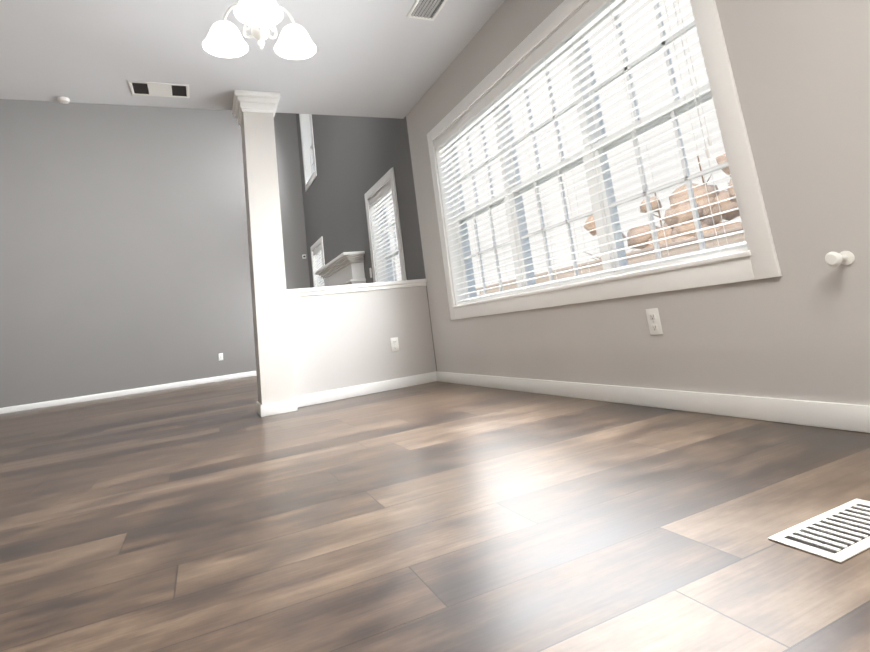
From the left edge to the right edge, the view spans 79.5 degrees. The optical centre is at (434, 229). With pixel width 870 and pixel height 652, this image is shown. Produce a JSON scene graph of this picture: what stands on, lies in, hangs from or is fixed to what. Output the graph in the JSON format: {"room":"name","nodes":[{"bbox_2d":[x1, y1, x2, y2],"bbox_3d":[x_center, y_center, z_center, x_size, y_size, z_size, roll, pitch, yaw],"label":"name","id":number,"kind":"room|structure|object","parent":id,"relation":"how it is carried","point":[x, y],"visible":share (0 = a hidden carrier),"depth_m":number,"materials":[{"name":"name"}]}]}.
{"room":"dining room","nodes":[
{"label":"dining room","id":0,"kind":"room"},
{"bbox_2d":[0,99,309,407],"bbox_3d":[-5.520,0.006,8.476,6.700,5.300,0.200,-3,-11,-24],"label":"wall","id":1,"kind":"structure","parent":0,"point":[124,257],"depth_m":8.52,"materials":[{"name":"grey paint"}]},
{"bbox_2d":[0,371,256,413],"bbox_3d":[-5.062,2.528,7.966,6.500,0.082,0.014,-3,-11,-24],"label":"baseboard","id":2,"kind":"structure","parent":1,"relation":"attached to","point":[253,373],"depth_m":8.07,"materials":[{"name":"white wood"}]},
{"bbox_2d":[218,353,222,360],"bbox_3d":[-3.574,2.117,8.726,0.070,0.115,0.009,-3,-11,-24],"label":"electrical outlet","id":3,"kind":"object","parent":1,"relation":"attached to","point":[220,356],"visible":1,"depth_m":8.73,"materials":[{"name":"white plastic"}]},
{"bbox_2d":[0,0,504,118],"bbox_3d":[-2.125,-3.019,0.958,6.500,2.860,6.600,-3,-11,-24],"label":"ceiling","id":4,"kind":"structure","parent":0,"point":[381,58],"depth_m":3.54,"materials":[{"name":"white paint"}]},
{"bbox_2d":[57,97,69,103],"bbox_3d":[-2.723,-0.949,3.832,0.076,0.030,0.076,-3,-11,-24],"label":"smoke detector","id":5,"kind":"object","parent":4,"relation":"attached to","point":[64,100],"visible":1,"depth_m":3.81,"materials":[{"name":"white plastic"}]},
{"bbox_2d":[128,81,189,97],"bbox_3d":[-2.038,-1.040,3.878,0.390,0.006,0.220,-3,-11,-24],"label":"ceiling vent","id":6,"kind":"object","parent":4,"relation":"in","point":[158,89],"visible":1,"depth_m":3.87,"materials":[{"name":"white metal"}]},
{"bbox_2d":[203,0,316,59],"bbox_3d":[-0.836,-1.146,2.513,0.534,0.574,0.512,-3,-11,-24],"label":"chandelier","id":7,"kind":"object","parent":4,"relation":"hanging from","point":[224,38],"visible":1,"depth_m":2.55,"materials":[{"name":"white glass"}]},
{"bbox_2d":[407,0,446,20],"bbox_3d":[-0.039,-1.403,3.266,0.190,0.009,0.295,-3,-11,-24],"label":"ceiling vent","id":8,"kind":"object","parent":4,"relation":"in","point":[426,9],"visible":1,"depth_m":3.30,"materials":[{"name":"white metal"}]},
{"bbox_2d":[287,286,435,396],"bbox_3d":[-0.610,0.917,4.348,1.282,0.858,0.130,-2,-12,-29],"label":"wall","id":9,"kind":"structure","parent":0,"point":[339,340],"depth_m":4.27,"materials":[{"name":"white paint"}]},
{"bbox_2d":[284,398,297,411],"bbox_3d":[-1.059,1.291,3.900,0.014,0.082,0.315,-3,-11,-24],"label":"baseboard","id":10,"kind":"structure","parent":9,"relation":"attached to","point":[292,404],"depth_m":3.75,"materials":[{"name":"white wood"}]},
{"bbox_2d":[287,279,426,297],"bbox_3d":[-0.668,0.497,4.421,1.272,0.062,0.190,-2,-12,-29],"label":"trim","id":11,"kind":"structure","parent":9,"relation":"on","point":[300,292],"depth_m":4.32,"materials":[{"name":"white wood"}]},
{"bbox_2d":[295,372,436,407],"bbox_3d":[-0.567,1.296,4.277,1.270,0.082,0.158,-2,-12,-29],"label":"baseboard","id":12,"kind":"structure","parent":9,"relation":"attached to","point":[347,392],"depth_m":4.19,"materials":[{"name":"white wood"}]},
{"bbox_2d":[390,337,398,351],"bbox_3d":[-0.338,0.965,4.406,0.070,0.115,0.008,-2,-12,-29],"label":"outlet","id":13,"kind":"object","parent":9,"relation":"attached to","point":[394,345],"visible":1,"depth_m":4.40,"materials":[{"name":"white plastic"}]},
{"bbox_2d":[0,376,869,651],"bbox_3d":[-2.688,1.377,2.640,6.900,0.120,12.300,-3,-11,-24],"label":"floor","id":14,"kind":"structure","parent":0,"point":[225,516],"depth_m":1.30,"materials":[{"name":"brown wood"}]},
{"bbox_2d":[256,401,267,416],"bbox_3d":[-1.277,1.301,3.801,0.014,0.082,0.315,-3,-11,-24],"label":"baseboard","id":15,"kind":"structure","parent":14,"relation":"on","point":[260,408],"depth_m":3.67,"materials":[{"name":"white wood"}]},
{"bbox_2d":[232,90,294,404],"bbox_3d":[-1.315,0.145,4.057,0.341,2.440,0.403,-3,-11,-24],"label":"column","id":16,"kind":"structure","parent":14,"relation":"on","point":[253,112],"depth_m":3.94,"materials":[{"name":"paint"}]},
{"bbox_2d":[315,251,365,285],"bbox_3d":[-1.322,1.155,6.882,0.477,1.455,1.900,-3,-11,-24],"label":"fireplace","id":17,"kind":"object","parent":14,"relation":"on","point":[345,268],"visible":0.25,"depth_m":6.49,"materials":[{"name":"white wood"}]},
{"bbox_2d":[768,498,869,562],"bbox_3d":[0.807,0.577,1.018,0.300,0.006,0.130,-3,-11,-24],"label":"floor vent","id":18,"kind":"object","parent":14,"relation":"in","point":[840,533],"visible":1,"depth_m":1.00,"materials":[{"name":"white metal"}]},
{"bbox_2d":[296,0,869,404],"bbox_3d":[0.020,-1.410,4.500,0.200,5.300,12.300,-3,-11,-24],"label":"wall","id":19,"kind":"structure","parent":0,"point":[799,329],"depth_m":1.95,"materials":[{"name":"grey paint"}]},
{"bbox_2d":[299,114,316,191],"bbox_3d":[-2.160,-1.567,9.232,0.228,1.580,0.980,-3,-11,-24],"label":"window unit","id":20,"kind":"structure","parent":19,"relation":"in","point":[310,143],"depth_m":9.54,"materials":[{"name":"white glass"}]},
{"bbox_2d":[310,236,324,286],"bbox_3d":[-1.835,0.978,8.777,0.228,1.590,0.980,-3,-11,-24],"label":"window unit","id":21,"kind":"structure","parent":19,"relation":"in","point":[320,268],"depth_m":9.14,"materials":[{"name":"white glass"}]},
{"bbox_2d":[313,245,324,286],"bbox_3d":[-1.880,0.974,8.758,0.065,1.377,0.776,-3,-11,-24],"label":"window blind","id":22,"kind":"object","parent":21,"relation":"attached to","point":[317,250],"visible":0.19,"depth_m":8.93,"materials":[{"name":"white plastic"}]},
{"bbox_2d":[364,167,406,282],"bbox_3d":[-0.445,0.242,5.650,0.228,1.590,1.020,-3,-11,-24],"label":"window unit","id":23,"kind":"structure","parent":19,"relation":"in","point":[388,257],"depth_m":5.97,"materials":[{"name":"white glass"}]},
{"bbox_2d":[369,181,401,281],"bbox_3d":[-0.490,0.238,5.631,0.065,1.377,0.816,-3,-11,-24],"label":"window blind","id":24,"kind":"object","parent":23,"relation":"attached to","point":[381,193],"visible":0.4,"depth_m":5.71,"materials":[{"name":"white plastic"}]},
{"bbox_2d":[427,0,781,319],"bbox_3d":[0.652,-0.334,3.184,0.228,1.580,2.680,-3,-11,-24],"label":"window unit","id":25,"kind":"structure","parent":19,"relation":"in","point":[677,111],"depth_m":2.73,"materials":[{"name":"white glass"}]},
{"bbox_2d":[435,0,747,304],"bbox_3d":[0.603,-0.333,3.162,0.074,1.377,2.480,-3,-11,-24],"label":"window blind","id":26,"kind":"object","parent":25,"relation":"attached to","point":[587,12],"visible":0.9,"depth_m":2.77,"materials":[{"name":"white plastic"}]},
{"bbox_2d":[436,371,869,432],"bbox_3d":[1.314,0.578,1.602,0.014,0.082,6.530,-3,-11,-24],"label":"baseboard","id":27,"kind":"structure","parent":19,"relation":"attached to","point":[847,417],"depth_m":2.11,"materials":[{"name":"white wood"}]},
{"bbox_2d":[645,308,662,334],"bbox_3d":[0.976,0.409,2.332,0.008,0.115,0.070,-3,-11,-24],"label":"outlet","id":28,"kind":"object","parent":19,"relation":"attached to","point":[654,321],"visible":1,"depth_m":2.33,"materials":[{"name":"white plastic"}]},
{"bbox_2d":[825,251,854,266],"bbox_3d":[1.247,0.088,1.614,0.084,0.048,0.048,-3,-11,-24],"label":"doorstop","id":29,"kind":"object","parent":19,"relation":"attached to","point":[834,259],"visible":1,"depth_m":1.61,"materials":[{"name":"white plastic"}]},
{"label":"outside","id":30,"kind":"structure","parent":0,"visible":0},
{"bbox_3d":[41.086,-0.296,23.112,89.800,0.100,120.000,-3,-11,-24],"label":"ground","id":31,"kind":"structure","parent":30,"visible":0},
{"bbox_2d":[476,226,744,294],"bbox_3d":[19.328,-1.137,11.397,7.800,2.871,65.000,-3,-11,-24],"label":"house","id":32,"kind":"structure","parent":31,"relation":"on","point":[694,246],"depth_m":23.84,"materials":[{"name":"beige"}]},
{"bbox_2d":[584,153,741,259],"bbox_3d":[26.699,-1.256,45.084,26.757,13.027,34.735,-3,-11,-24],"label":"trees","id":33,"kind":"object","parent":31,"relation":"on","point":[681,207],"depth_m":46.86,"materials":[{"name":"brown plant"}]}
]}

